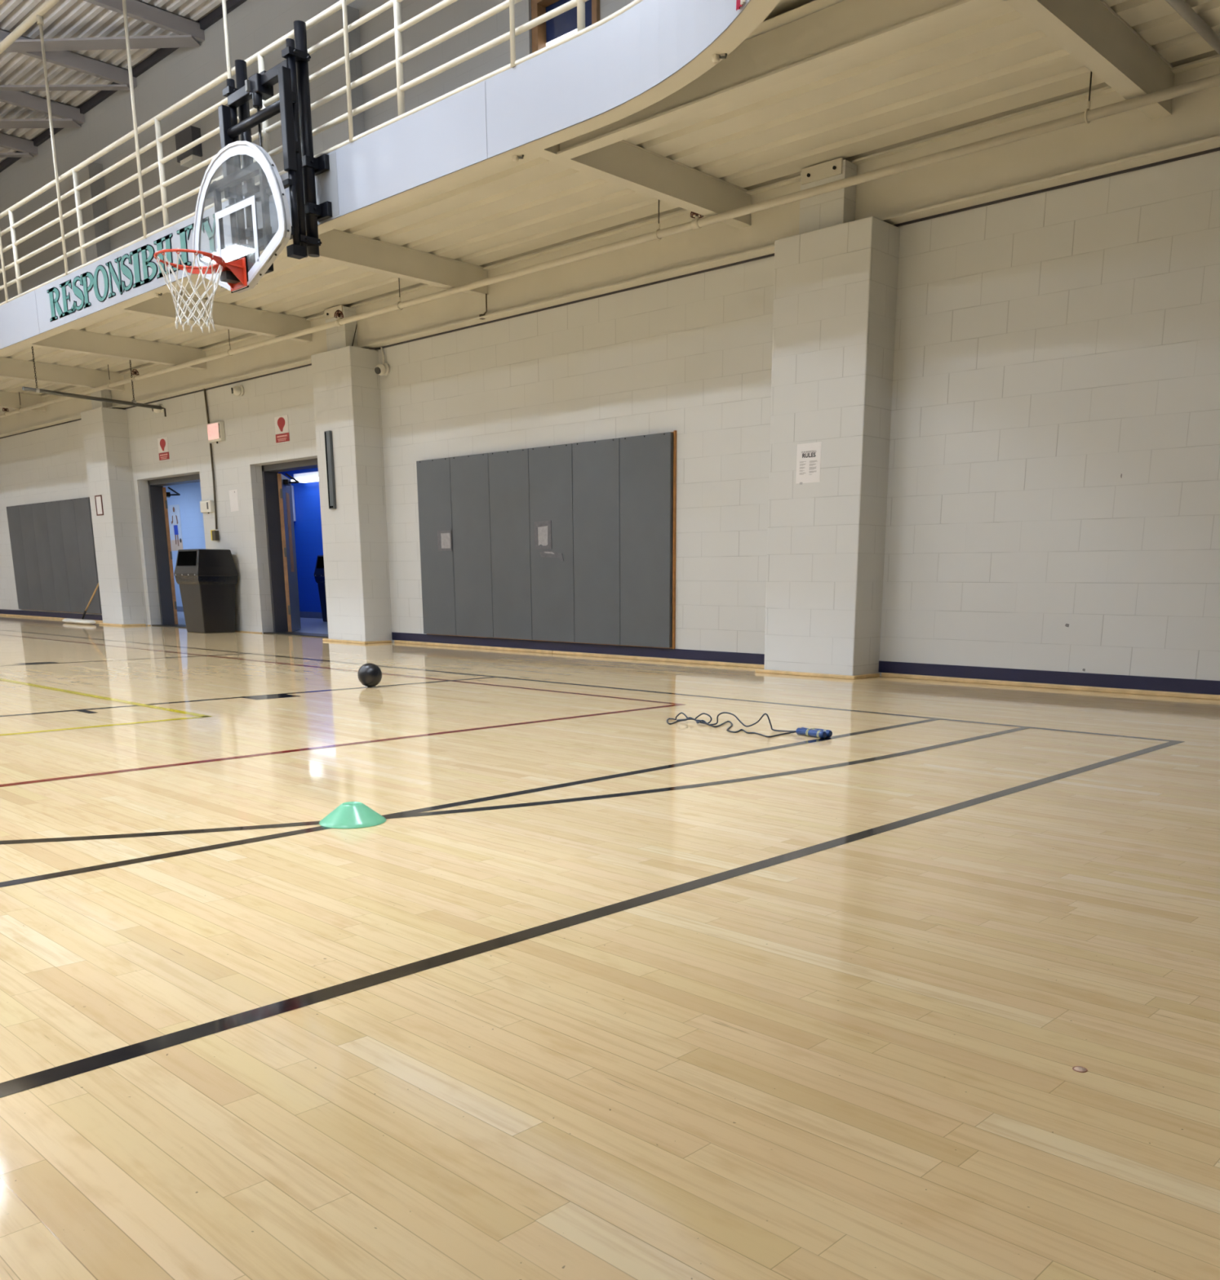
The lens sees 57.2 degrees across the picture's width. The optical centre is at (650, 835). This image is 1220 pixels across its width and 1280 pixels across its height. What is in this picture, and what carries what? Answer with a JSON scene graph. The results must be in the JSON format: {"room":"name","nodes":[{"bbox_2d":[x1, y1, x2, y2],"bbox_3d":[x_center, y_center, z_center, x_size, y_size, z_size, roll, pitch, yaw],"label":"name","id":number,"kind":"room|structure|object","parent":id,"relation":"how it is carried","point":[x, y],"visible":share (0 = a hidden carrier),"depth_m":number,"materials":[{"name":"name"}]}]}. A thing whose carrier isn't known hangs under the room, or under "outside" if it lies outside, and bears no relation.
{"room":"sports hall","nodes":[
{"label":"sports hall","id":0,"kind":"room"},
{"bbox_2d":[66,162,111,267],"bbox_3d":[-8.105,-8.212,16.300,0.830,2.700,0.220,12,18,42],"label":"pillar","id":1,"kind":"structure","parent":0,"point":[98,208],"depth_m":15.92,"materials":[{"name":"paint"}]},
{"bbox_2d":[0,0,227,162],"bbox_3d":[-10.271,-8.277,6.749,27.450,0.072,17.280,12,18,42],"label":"roof","id":2,"kind":"structure","parent":0,"point":[95,20],"depth_m":13.80,"materials":[{"name":"white metal"}]},
{"bbox_2d":[0,132,38,155],"bbox_3d":[-15.230,-9.165,11.105,0.085,0.171,17.000,12,18,42],"label":"beam","id":3,"kind":"structure","parent":2,"relation":"attached to","point":[8,141],"depth_m":16.94,"materials":[{"name":"grey metal"}]},
{"bbox_2d":[0,90,84,124],"bbox_3d":[-13.908,-8.884,9.902,0.085,0.171,17.000,12,18,42],"label":"beam","id":4,"kind":"structure","parent":2,"relation":"attached to","point":[18,98],"depth_m":15.52,"materials":[{"name":"grey metal"}]},
{"bbox_2d":[0,118,81,128],"bbox_3d":[-9.361,-10.170,15.968,2.381,0.024,0.260,1,13,2],"label":"brace","id":5,"kind":"object","parent":4,"relation":"attached to","point":[59,122],"visible":1,"depth_m":15.92,"materials":[{"name":"grey metal"}]},
{"bbox_2d":[0,84,130,90],"bbox_3d":[-8.057,-9.893,14.781,2.344,0.024,0.120,0,13,1],"label":"brace","id":6,"kind":"object","parent":4,"relation":"attached to","point":[109,86],"visible":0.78,"depth_m":14.75,"materials":[{"name":"grey metal"}]},
{"bbox_2d":[0,28,137,88],"bbox_3d":[-12.622,-8.611,8.731,0.085,0.171,17.000,12,18,42],"label":"beam","id":7,"kind":"structure","parent":2,"relation":"attached to","point":[68,59],"depth_m":14.29,"materials":[{"name":"grey metal"}]},
{"bbox_2d":[83,0,204,42],"bbox_3d":[-11.212,-8.312,7.447,0.085,0.171,17.000,12,18,42],"label":"beam","id":8,"kind":"structure","parent":2,"relation":"attached to","point":[145,12],"depth_m":13.07,"materials":[{"name":"grey metal"}]},
{"bbox_2d":[0,34,200,52],"bbox_3d":[-6.709,-9.607,13.554,2.472,0.024,0.260,1,13,4],"label":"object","id":9,"kind":"structure","parent":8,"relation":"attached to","point":[164,41],"depth_m":13.53,"materials":[{"name":"grey metal"}]},
{"bbox_3d":[-16.552,-9.445,12.309,0.085,0.171,17.000,12,18,42],"label":"roof","id":10,"kind":"structure","parent":2,"relation":"attached to","visible":0},
{"bbox_2d":[0,152,33,157],"bbox_3d":[-10.683,-10.451,17.172,2.381,0.024,0.120,1,13,2],"label":"brace","id":11,"kind":"object","parent":10,"relation":"attached to","point":[2,154],"visible":1,"depth_m":17.12,"materials":[{"name":"grey metal"}]},
{"bbox_2d":[80,387,147,625],"bbox_3d":[-8.149,-5.028,16.957,0.780,3.600,0.380,12,18,42],"label":"pillar","id":12,"kind":"structure","parent":0,"point":[105,431],"depth_m":16.77,"materials":[{"name":"paint"}]},
{"bbox_2d":[94,494,103,515],"bbox_3d":[-8.310,-4.981,16.848,0.235,0.292,0.012,12,18,42],"label":"framed notice","id":13,"kind":"object","parent":12,"relation":"attached to","point":[99,503],"visible":1,"depth_m":16.85,"materials":[{"name":"white paper"}]},
{"bbox_2d":[163,467,323,612],"bbox_3d":[-7.063,-5.465,21.040,20.000,2.620,0.100,12,18,42],"label":"wall","id":14,"kind":"structure","parent":0,"point":[308,524],"depth_m":20.39,"materials":[{"name":"paint"}]},
{"bbox_2d":[168,504,183,551],"bbox_3d":[-10.010,-6.488,23.557,0.530,0.930,0.007,12,18,42],"label":"poster","id":15,"kind":"object","parent":14,"relation":"attached to","point":[174,511],"visible":0.98,"depth_m":23.55,"materials":[{"name":"white paper"}]},
{"bbox_2d":[177,606,322,618],"bbox_3d":[-7.104,-4.233,21.282,20.000,0.110,0.012,12,18,42],"label":"baseboard","id":16,"kind":"structure","parent":14,"relation":"attached to","point":[303,614],"depth_m":20.53,"materials":[{"name":"blue rubber"}]},
{"bbox_2d":[291,471,319,483],"bbox_3d":[-5.627,-6.193,19.215,1.700,0.135,0.299,12,18,42],"label":"strip light","id":17,"kind":"object","parent":14,"relation":"attached to","point":[311,477],"visible":0.29,"depth_m":19.42,"materials":[{"name":"white plastic"}]},
{"bbox_2d":[291,476,319,483],"bbox_3d":[-5.630,-6.143,19.223,1.700,0.035,0.290,12,18,42],"label":"diffuser","id":18,"kind":"object","parent":17,"relation":"attached to","point":[301,479],"depth_m":19.45,"materials":[{"name":"white plastic"}]},
{"bbox_2d":[306,4,364,155],"bbox_3d":[-3.339,-7.200,11.961,0.780,2.700,0.220,12,18,42],"label":"pillar","id":19,"kind":"structure","parent":0,"point":[334,80],"depth_m":11.63,"materials":[{"name":"paint"}]},
{"bbox_2d":[311,304,392,642],"bbox_3d":[-3.364,-4.013,12.601,0.780,3.600,0.380,12,18,42],"label":"pillar","id":20,"kind":"structure","parent":0,"point":[346,384],"depth_m":12.41,"materials":[{"name":"paint"}]},
{"bbox_2d":[324,430,336,509],"bbox_3d":[-3.579,-4.088,12.498,0.110,0.832,0.037,12,18,42],"label":"channel","id":21,"kind":"object","parent":20,"relation":"attached to","point":[328,434],"visible":1,"depth_m":12.48,"materials":[{"name":"grey metal"}]},
{"bbox_2d":[322,638,367,644],"bbox_3d":[-3.522,-2.240,12.866,0.885,0.026,0.036,12,18,42],"label":"trim","id":22,"kind":"structure","parent":20,"relation":"attached to","point":[323,639],"depth_m":12.82,"materials":[{"name":"brown wood"}]},
{"bbox_2d":[0,611,1219,1279],"bbox_3d":[-10.249,-1.686,10.566,30.450,0.051,20.600,12,18,42],"label":"floor","id":23,"kind":"structure","parent":0,"point":[605,988],"depth_m":2.13,"materials":[{"name":"brown wood"}]},
{"bbox_2d":[62,582,98,624],"bbox_3d":[-9.015,-3.809,17.748,1.280,0.870,0.417,12,18,42],"label":"mop","id":24,"kind":"object","parent":23,"relation":"on","point":[82,620],"visible":0.99,"depth_m":17.64,"materials":[{"name":"fabric"}]},
{"bbox_2d":[173,549,238,633],"bbox_3d":[-5.964,-3.291,15.041,0.692,1.085,0.583,12,18,42],"label":"trash bin","id":25,"kind":"object","parent":23,"relation":"on","point":[206,579],"visible":1,"depth_m":14.85,"materials":[{"name":"black plastic"}]},
{"bbox_2d":[173,549,238,576],"bbox_3d":[-5.963,-3.651,14.958,0.692,0.345,0.583,12,18,42],"label":"hood","id":26,"kind":"object","parent":25,"relation":"attached to","point":[189,562],"depth_m":14.75,"materials":[{"name":"plastic"}]},
{"bbox_2d":[314,555,327,622],"bbox_3d":[-5.184,-4.132,18.693,0.692,1.085,0.583,12,18,42],"label":"trash bin","id":27,"kind":"object","parent":23,"relation":"on","point":[319,573],"visible":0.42,"depth_m":18.62,"materials":[{"name":"black plastic"}]},
{"bbox_2d":[314,555,324,576],"bbox_3d":[-5.184,-4.492,18.610,0.692,0.345,0.583,12,18,42],"label":"hood","id":28,"kind":"object","parent":27,"relation":"attached to","point":[319,570],"depth_m":18.54,"materials":[{"name":"plastic"}]},
{"bbox_2d":[319,801,386,828],"bbox_3d":[-0.911,-0.071,3.416,0.200,0.056,0.200,12,18,42],"label":"cone","id":29,"kind":"object","parent":23,"relation":"on","point":[349,815],"visible":1,"depth_m":3.37,"materials":[{"name":"green plastic"}]},
{"bbox_2d":[357,662,382,686],"bbox_3d":[-1.908,-1.093,7.604,0.162,0.162,0.162,-5,14,-22],"label":"exercise ball","id":30,"kind":"object","parent":23,"relation":"on","point":[370,674],"visible":1,"depth_m":7.55,"materials":[{"name":"black rubber"}]},
{"bbox_2d":[666,711,832,737],"bbox_3d":[0.451,-0.572,5.540,1.002,0.086,0.309,12,18,42],"label":"rope","id":31,"kind":"object","parent":23,"relation":"on","point":[814,732],"visible":1,"depth_m":5.42,"materials":[{"name":"black plastic"}]},
{"bbox_2d":[0,0,1219,680],"bbox_3d":[-4.447,-6.237,13.623,27.450,7.470,0.360,12,18,42],"label":"wall","id":32,"kind":"structure","parent":0,"point":[1051,347],"depth_m":8.26,"materials":[{"name":"paint"}]},
{"bbox_2d":[6,505,33,610],"bbox_3d":[-11.478,-5.048,20.340,0.630,1.839,0.060,12,18,42],"label":"pad","id":33,"kind":"object","parent":32,"relation":"attached to","point":[13,513],"visible":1,"depth_m":20.31,"materials":[{"name":"grey fabric"}]},
{"bbox_2d":[18,503,44,610],"bbox_3d":[-11.018,-4.950,19.921,0.630,1.839,0.060,12,18,42],"label":"pad","id":34,"kind":"object","parent":32,"relation":"attached to","point":[25,510],"visible":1,"depth_m":19.89,"materials":[{"name":"grey plastic"}]},
{"bbox_2d":[0,418,81,439],"bbox_3d":[-10.345,-6.857,18.844,3.775,0.014,0.057,12,18,42],"label":"plate","id":35,"kind":"object","parent":32,"relation":"attached to","point":[78,419],"depth_m":18.75,"materials":[{"name":"metal"}]},
{"bbox_2d":[31,502,57,611],"bbox_3d":[-10.557,-4.853,19.502,0.630,1.839,0.060,12,18,42],"label":"pad","id":36,"kind":"object","parent":32,"relation":"attached to","point":[38,509],"visible":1,"depth_m":19.47,"materials":[{"name":"grey plastic"}]},
{"bbox_2d":[0,608,102,620],"bbox_3d":[-11.461,-4.101,20.587,8.600,0.086,0.016,12,18,42],"label":"baseboard","id":37,"kind":"structure","parent":32,"relation":"attached to","point":[97,617],"depth_m":19.79,"materials":[{"name":"blue paint"}]},
{"bbox_2d":[0,613,102,622],"bbox_3d":[-10.758,-3.889,19.935,6.560,0.030,0.034,12,18,42],"label":"trim","id":38,"kind":"structure","parent":32,"relation":"attached to","point":[9,615],"depth_m":20.17,"materials":[{"name":"brown wood"}]},
{"bbox_2d":[44,500,71,612],"bbox_3d":[-10.097,-4.755,19.083,0.630,1.839,0.060,12,18,42],"label":"pad","id":39,"kind":"object","parent":32,"relation":"attached to","point":[52,508],"visible":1,"depth_m":19.05,"materials":[{"name":"grey fabric"}]},
{"bbox_2d":[58,498,85,613],"bbox_3d":[-9.637,-4.657,18.664,0.630,1.839,0.060,12,18,42],"label":"pad","id":40,"kind":"object","parent":32,"relation":"attached to","point":[67,512],"visible":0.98,"depth_m":18.63,"materials":[{"name":"grey plastic"}]},
{"bbox_2d":[73,497,102,613],"bbox_3d":[-9.177,-4.560,18.245,0.630,1.839,0.060,12,18,42],"label":"pad","id":41,"kind":"object","parent":32,"relation":"attached to","point":[82,510],"visible":0.88,"depth_m":18.19,"materials":[{"name":"grey plastic"}]},
{"bbox_2d":[0,0,247,172],"bbox_3d":[-4.579,-9.575,12.699,27.450,0.090,0.050,12,18,42],"label":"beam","id":42,"kind":"structure","parent":32,"relation":"attached to","point":[216,15],"depth_m":14.54,"materials":[{"name":"metal"}]},
{"bbox_2d":[157,436,169,460],"bbox_3d":[-6.937,-5.512,15.918,0.313,0.295,0.007,12,18,42],"label":"notice sign","id":43,"kind":"object","parent":32,"relation":"attached to","point":[162,442],"visible":1,"depth_m":15.91,"materials":[{"name":"white paper"}]},
{"bbox_2d":[147,473,199,627],"bbox_3d":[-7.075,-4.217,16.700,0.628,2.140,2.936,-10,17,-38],"label":"door frame","id":44,"kind":"structure","parent":32,"relation":"in","point":[158,495],"depth_m":17.02,"materials":[{"name":"grey paint"}]},
{"bbox_2d":[175,125,202,167],"bbox_3d":[-5.793,-8.637,14.028,0.440,0.360,0.120,12,18,42],"label":"loudspeaker","id":45,"kind":"object","parent":32,"relation":"attached to","point":[192,157],"visible":0.89,"depth_m":13.94,"materials":[{"name":"grey paint"}]},
{"bbox_2d":[200,500,213,513],"bbox_3d":[-6.025,-4.485,15.246,0.386,0.166,0.053,12,18,42],"label":"thermostat","id":46,"kind":"object","parent":32,"relation":"attached to","point":[206,506],"visible":1,"depth_m":15.22,"materials":[{"name":"white plastic"}]},
{"bbox_2d":[203,388,219,540],"bbox_3d":[-5.918,-4.976,15.027,0.122,1.946,0.060,12,18,42],"label":"conduit","id":47,"kind":"object","parent":32,"relation":"attached to","point":[215,535],"visible":1,"depth_m":15.05,"materials":[{"name":"grey metal"}]},
{"bbox_2d":[207,421,225,444],"bbox_3d":[-5.743,-5.321,14.776,0.365,0.262,0.065,12,18,42],"label":"exit sign","id":48,"kind":"object","parent":32,"relation":"attached to","point":[215,430],"visible":1,"depth_m":14.71,"materials":[{"name":"white plastic"}]},
{"bbox_2d":[144,363,311,404],"bbox_3d":[-5.576,-5.845,14.502,4.535,0.014,0.058,12,18,42],"label":"pipe","id":49,"kind":"object","parent":32,"relation":"attached to","point":[300,366],"depth_m":14.31,"materials":[{"name":"metal"}]},
{"bbox_2d":[229,488,239,511],"bbox_3d":[-5.520,-4.441,14.807,0.227,0.277,0.003,12,18,42],"label":"notice","id":50,"kind":"object","parent":32,"relation":"attached to","point":[233,497],"visible":1,"depth_m":14.80,"materials":[{"name":"white paper"}]},
{"bbox_2d":[231,385,244,395],"bbox_3d":[-5.245,-5.647,14.168,0.124,0.129,0.142,12,18,42],"label":"security camera","id":51,"kind":"object","parent":32,"relation":"attached to","point":[236,390],"visible":1,"depth_m":14.14,"materials":[{"name":"white plastic"}]},
{"bbox_2d":[153,20,332,333],"bbox_3d":[-3.227,-4.867,8.363,1.432,2.089,1.045,12,18,42],"label":"goal","id":52,"kind":"object","parent":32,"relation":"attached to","point":[247,268],"visible":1,"depth_m":8.31,"materials":[{"name":"clear glass"}]},
{"bbox_2d":[274,414,289,443],"bbox_3d":[-4.525,-4.995,13.724,0.315,0.300,0.007,12,18,42],"label":"notice sign","id":53,"kind":"object","parent":32,"relation":"attached to","point":[282,424],"visible":1,"depth_m":13.72,"materials":[{"name":"white paper"}]},
{"bbox_2d":[262,457,328,637],"bbox_3d":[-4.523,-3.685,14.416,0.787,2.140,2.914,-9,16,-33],"label":"door frame","id":54,"kind":"structure","parent":32,"relation":"in","point":[277,491],"depth_m":14.82,"materials":[{"name":"grey paint"}]},
{"bbox_2d":[374,346,390,375],"bbox_3d":[-2.908,-5.121,12.047,0.124,0.297,0.142,12,18,42],"label":"security camera","id":55,"kind":"object","parent":32,"relation":"attached to","point":[384,369],"visible":1,"depth_m":12.05,"materials":[{"name":"white plastic"}]},
{"bbox_2d":[0,0,781,355],"bbox_3d":[-6.621,-5.024,9.072,11.572,0.479,28.969,-4,14,-16],"label":"trim","id":56,"kind":"structure","parent":32,"relation":"attached to","point":[608,71],"depth_m":7.06,"materials":[{"name":"white laminate"}]},
{"bbox_2d":[47,213,217,321],"bbox_3d":[-5.051,-5.392,10.722,3.904,0.340,0.006,12,18,42],"label":"lettering","id":57,"kind":"object","parent":56,"relation":"attached to","point":[126,271],"visible":0.97,"depth_m":10.68,"materials":[{"name":"green paint"}]},
{"bbox_2d":[0,0,599,294],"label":"railing","id":58,"kind":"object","parent":56,"relation":"on","point":[563,25],"depth_m":9.55,"materials":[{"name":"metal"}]},
{"bbox_2d":[416,457,456,635],"bbox_3d":[-2.277,-3.075,11.965,0.585,1.829,0.065,12,18,42],"label":"pad","id":59,"kind":"object","parent":32,"relation":"attached to","point":[433,476],"visible":1,"depth_m":11.94,"materials":[{"name":"grey plastic"}]},
{"bbox_2d":[449,453,496,638],"bbox_3d":[-1.833,-2.981,11.564,0.627,1.829,0.060,12,18,42],"label":"pad","id":60,"kind":"object","parent":32,"relation":"attached to","point":[469,474],"visible":1,"depth_m":11.53,"materials":[{"name":"grey plastic"}]},
{"bbox_2d":[394,640,552,653],"bbox_3d":[-1.937,-2.017,11.904,2.690,0.030,0.034,12,18,42],"label":"trim","id":61,"kind":"structure","parent":32,"relation":"attached to","point":[395,641],"depth_m":11.79,"materials":[{"name":"brown wood"}]},
{"bbox_2d":[488,448,535,640],"bbox_3d":[-1.382,-2.885,11.153,0.607,1.829,0.060,12,18,42],"label":"pad","id":62,"kind":"object","parent":32,"relation":"attached to","point":[508,470],"visible":1,"depth_m":11.12,"materials":[{"name":"grey plastic"}]},
{"bbox_2d":[528,443,577,643],"bbox_3d":[-0.938,-2.790,10.745,0.615,1.829,0.066,12,18,42],"label":"pad","id":63,"kind":"object","parent":32,"relation":"attached to","point":[550,467],"visible":1,"depth_m":10.71,"materials":[{"name":"grey plastic"}]},
{"bbox_2d":[373,253,774,350],"bbox_3d":[-1.026,-4.879,10.359,5.446,0.014,0.058,12,18,42],"label":"plate","id":64,"kind":"object","parent":32,"relation":"attached to","point":[771,255],"depth_m":9.91,"materials":[{"name":"metal"}]},
{"bbox_2d":[391,631,764,664],"bbox_3d":[-0.909,-1.861,10.980,5.630,0.086,0.016,12,18,42],"label":"baseboard","id":65,"kind":"structure","parent":32,"relation":"attached to","point":[709,655],"depth_m":10.63,"materials":[{"name":"blue paint"}]},
{"bbox_2d":[572,437,622,645],"bbox_3d":[-0.486,-2.695,10.338,0.615,1.829,0.060,12,18,42],"label":"pad","id":66,"kind":"object","parent":32,"relation":"attached to","point":[595,464],"visible":1,"depth_m":10.30,"materials":[{"name":"grey plastic"}]},
{"bbox_2d":[0,53,1219,437],"bbox_3d":[-4.616,-5.851,13.526,27.450,0.442,0.175,12,18,42],"label":"girder","id":67,"kind":"object","parent":32,"relation":"on","point":[1130,139],"visible":0.58,"depth_m":8.56,"materials":[{"name":"beige metal"}]},
{"bbox_2d":[0,391,46,411],"bbox_3d":[-10.703,-6.906,17.545,0.115,0.235,2.220,12,18,42],"label":"beam","id":68,"kind":"structure","parent":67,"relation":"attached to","point":[7,399],"depth_m":18.03,"materials":[{"name":"beige metal"}]},
{"bbox_2d":[0,357,124,391],"bbox_3d":[-8.453,-6.429,15.496,0.115,0.235,2.220,12,18,42],"label":"beam","id":69,"kind":"structure","parent":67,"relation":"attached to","point":[9,367],"depth_m":15.61,"materials":[{"name":"beige metal"}]},
{"bbox_2d":[28,328,207,369],"bbox_3d":[-6.582,-6.032,13.794,0.115,0.235,2.220,12,18,42],"label":"beam","id":70,"kind":"structure","parent":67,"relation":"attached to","point":[72,340],"depth_m":13.80,"materials":[{"name":"beige metal"}]},
{"bbox_2d":[120,292,311,342],"bbox_3d":[-4.690,-5.630,12.071,0.115,0.235,2.220,12,18,42],"label":"beam","id":71,"kind":"structure","parent":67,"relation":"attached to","point":[225,316],"depth_m":12.16,"materials":[{"name":"beige metal"}]},
{"bbox_2d":[282,229,488,296],"bbox_3d":[-2.353,-5.134,9.943,0.115,0.235,2.220,12,18,42],"label":"beam","id":72,"kind":"structure","parent":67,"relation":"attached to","point":[337,246],"depth_m":9.98,"materials":[{"name":"beige metal"}]},
{"bbox_2d":[532,140,751,228],"bbox_3d":[-0.022,-4.639,7.822,0.115,0.235,2.220,12,18,42],"label":"beam","id":73,"kind":"structure","parent":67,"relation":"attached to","point":[625,164],"depth_m":7.86,"materials":[{"name":"beige metal"}]},
{"bbox_2d":[556,0,1008,159],"bbox_3d":[1.753,-3.998,5.076,6.330,0.227,0.115,12,18,42],"label":"beam edge","id":74,"kind":"structure","parent":73,"relation":"attached to","point":[846,29],"depth_m":5.95,"materials":[{"name":"beige metal"}]},
{"bbox_2d":[1004,0,1174,119],"bbox_3d":[2.249,-4.157,5.753,0.115,0.235,2.220,12,18,42],"label":"beam","id":75,"kind":"structure","parent":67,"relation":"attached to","point":[1091,32],"depth_m":5.85,"materials":[{"name":"beige metal"}]},
{"bbox_2d":[619,430,676,648],"bbox_3d":[-0.029,-2.602,9.921,0.636,1.840,0.061,12,18,42],"label":"pad","id":76,"kind":"object","parent":32,"relation":"attached to","point":[647,463],"visible":1,"depth_m":9.88,"materials":[{"name":"grey plastic"}]},
{"bbox_2d":[552,650,764,668],"bbox_3d":[0.077,-1.589,10.070,2.815,0.030,0.034,12,18,42],"label":"trim","id":77,"kind":"structure","parent":32,"relation":"attached to","point":[596,655],"depth_m":10.02,"materials":[{"name":"brown wood"}]},
{"bbox_2d":[712,53,727,63],"bbox_3d":[0.356,-3.970,5.708,0.081,0.031,0.039,4,14,17],"label":"clip","id":78,"kind":"object","parent":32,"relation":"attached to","point":[716,57],"visible":1,"depth_m":5.70,"materials":[{"name":"beige paint"}]},
{"bbox_2d":[878,661,1219,694],"bbox_3d":[3.602,-0.903,6.874,5.060,0.086,0.016,12,18,42],"label":"baseboard","id":79,"kind":"structure","parent":32,"relation":"attached to","point":[1126,682],"depth_m":7.61,"materials":[{"name":"blue rubber"}]},
{"bbox_2d":[881,672,1219,700],"bbox_3d":[2.745,-1.023,7.641,2.670,0.030,0.034,12,18,42],"label":"trim","id":80,"kind":"structure","parent":32,"relation":"attached to","point":[1207,696],"depth_m":7.59,"materials":[{"name":"brown wood"}]},
{"bbox_2d":[893,146,1219,226],"bbox_3d":[2.505,-4.129,7.145,2.143,0.014,0.058,12,18,42],"label":"plate","id":81,"kind":"object","parent":32,"relation":"attached to","point":[1164,162],"depth_m":7.06,"materials":[{"name":"metal"}]},
{"bbox_2d":[0,0,1219,395],"bbox_3d":[-5.303,-5.934,12.752,27.450,0.045,2.551,12,18,42],"label":"ceiling","id":82,"kind":"structure","parent":0,"point":[991,63],"depth_m":7.65,"materials":[{"name":"beige paint"}]},
{"bbox_2d":[0,71,1219,417],"bbox_3d":[-4.911,-5.852,13.201,27.450,0.316,0.078,12,18,42],"label":"pipe","id":83,"kind":"object","parent":82,"relation":"hanging from","point":[1089,115],"visible":0.96,"depth_m":7.99,"materials":[{"name":"beige metal"}]},
{"bbox_2d":[22,346,166,417],"bbox_3d":[-7.322,-5.997,14.757,0.065,0.681,1.878,10,16,37],"label":"tube","id":84,"kind":"object","parent":83,"relation":"hanging from","point":[36,389],"visible":0.98,"depth_m":14.73,"materials":[{"name":"grey metal"}]},
{"bbox_2d":[690,211,703,229],"bbox_3d":[0.352,-4.662,8.427,0.102,0.154,0.102,12,18,42],"label":"sprinkler","id":85,"kind":"object","parent":83,"relation":"attached to","point":[695,225],"visible":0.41,"depth_m":8.42,"materials":[{"name":"beige paint"}]},
{"bbox_2d":[1165,0,1219,54],"bbox_3d":[2.614,-4.208,5.596,0.052,0.068,1.910,12,18,42],"label":"conduit pipe","id":86,"kind":"object","parent":82,"relation":"attached to","point":[1182,7],"visible":1,"depth_m":5.82,"materials":[{"name":"white metal"}]},
{"bbox_2d":[763,0,815,22],"bbox_3d":[-10.374,-4.774,7.452,27.450,0.032,17.000,12,18,42],"label":"floor track","id":87,"kind":"object","parent":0,"point":[783,6],"visible":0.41,"depth_m":5.89,"materials":[{"name":"beige metal"}]},
{"bbox_2d":[764,157,900,675],"bbox_3d":[1.337,-3.015,8.322,0.830,3.600,0.380,12,18,42],"label":"pillar","id":88,"kind":"structure","parent":0,"point":[836,280],"depth_m":8.15,"materials":[{"name":"paint"}]},
{"bbox_2d":[755,668,856,679],"bbox_3d":[1.182,-1.242,8.583,0.925,0.026,0.036,12,18,42],"label":"trim","id":89,"kind":"structure","parent":88,"relation":"attached to","point":[766,671],"depth_m":8.55,"materials":[{"name":"brown wood"}]},
{"bbox_2d":[795,441,822,484],"bbox_3d":[1.171,-2.755,8.271,0.217,0.291,0.004,12,18,42],"label":"poster","id":90,"kind":"object","parent":88,"relation":"attached to","point":[808,455],"visible":1,"depth_m":8.27,"materials":[{"name":"white paper"}]},
{"bbox_2d":[800,460,815,475],"bbox_3d":[1.172,-2.724,8.276,0.159,0.097,0.001,12,18,42],"label":"print","id":91,"kind":"object","parent":90,"relation":"attached to","point":[806,467],"depth_m":8.28,"materials":[{"name":"grey paper"}]},
{"bbox_2d":[853,672,879,679],"bbox_3d":[1.630,-1.202,8.417,0.036,0.026,0.326,12,18,42],"label":"trim","id":92,"kind":"structure","parent":88,"relation":"attached to","point":[870,675],"depth_m":8.39,"materials":[{"name":"brown wood"}]},
{"bbox_3d":[-20.350,-6.972,16.769,0.200,7.420,17.360,12,18,42],"label":"wall","id":93,"kind":"structure","parent":0,"visible":0},
{"bbox_2d":[0,0,60,54],"bbox_3d":[-6.226,-8.174,11.216,27.450,0.070,0.070,12,18,42],"label":"pipe","id":94,"kind":"object","parent":93,"relation":"attached to","point":[47,5],"visible":1,"depth_m":11.24,"materials":[{"name":"beige metal"}]},
{"bbox_2d":[0,229,8,302],"bbox_3d":[-7.343,-7.236,12.501,0.057,2.350,0.060,12,18,42],"label":"rod","id":95,"kind":"object","parent":94,"relation":"hanging from","point":[1,243],"visible":1,"depth_m":12.68,"materials":[{"name":"beige paint"}]},
{"bbox_2d":[36,14,68,275],"bbox_3d":[-6.043,-6.960,11.317,0.057,2.350,0.060,12,18,42],"label":"rod","id":96,"kind":"object","parent":94,"relation":"hanging from","point":[39,19],"visible":1,"depth_m":11.29,"materials":[{"name":"beige paint"}]},
{"bbox_2d":[122,0,146,238],"bbox_3d":[-4.662,-6.667,10.060,0.057,2.350,0.060,12,18,42],"label":"rod","id":97,"kind":"object","parent":94,"relation":"hanging from","point":[124,3],"visible":1,"depth_m":10.09,"materials":[{"name":"beige paint"}]},
{"bbox_2d":[222,0,231,79],"bbox_3d":[-3.373,-6.394,8.886,0.057,2.350,0.060,12,18,42],"label":"rod","id":98,"kind":"object","parent":94,"relation":"hanging from","point":[224,2],"visible":0.48,"depth_m":8.89,"materials":[{"name":"beige paint"}]},
{"bbox_2d":[342,0,353,142],"bbox_3d":[-2.145,-6.133,7.769,0.057,2.350,0.060,12,18,42],"label":"rod","id":99,"kind":"object","parent":94,"relation":"hanging from","point":[344,2],"visible":1,"depth_m":7.92,"materials":[{"name":"beige paint"}]},
{"bbox_2d":[509,0,515,66],"bbox_3d":[-0.836,-5.855,6.577,0.057,2.350,0.060,12,18,42],"label":"rod","id":100,"kind":"object","parent":94,"relation":"hanging from","point":[512,9],"visible":1,"depth_m":6.79,"materials":[{"name":"beige paint"}]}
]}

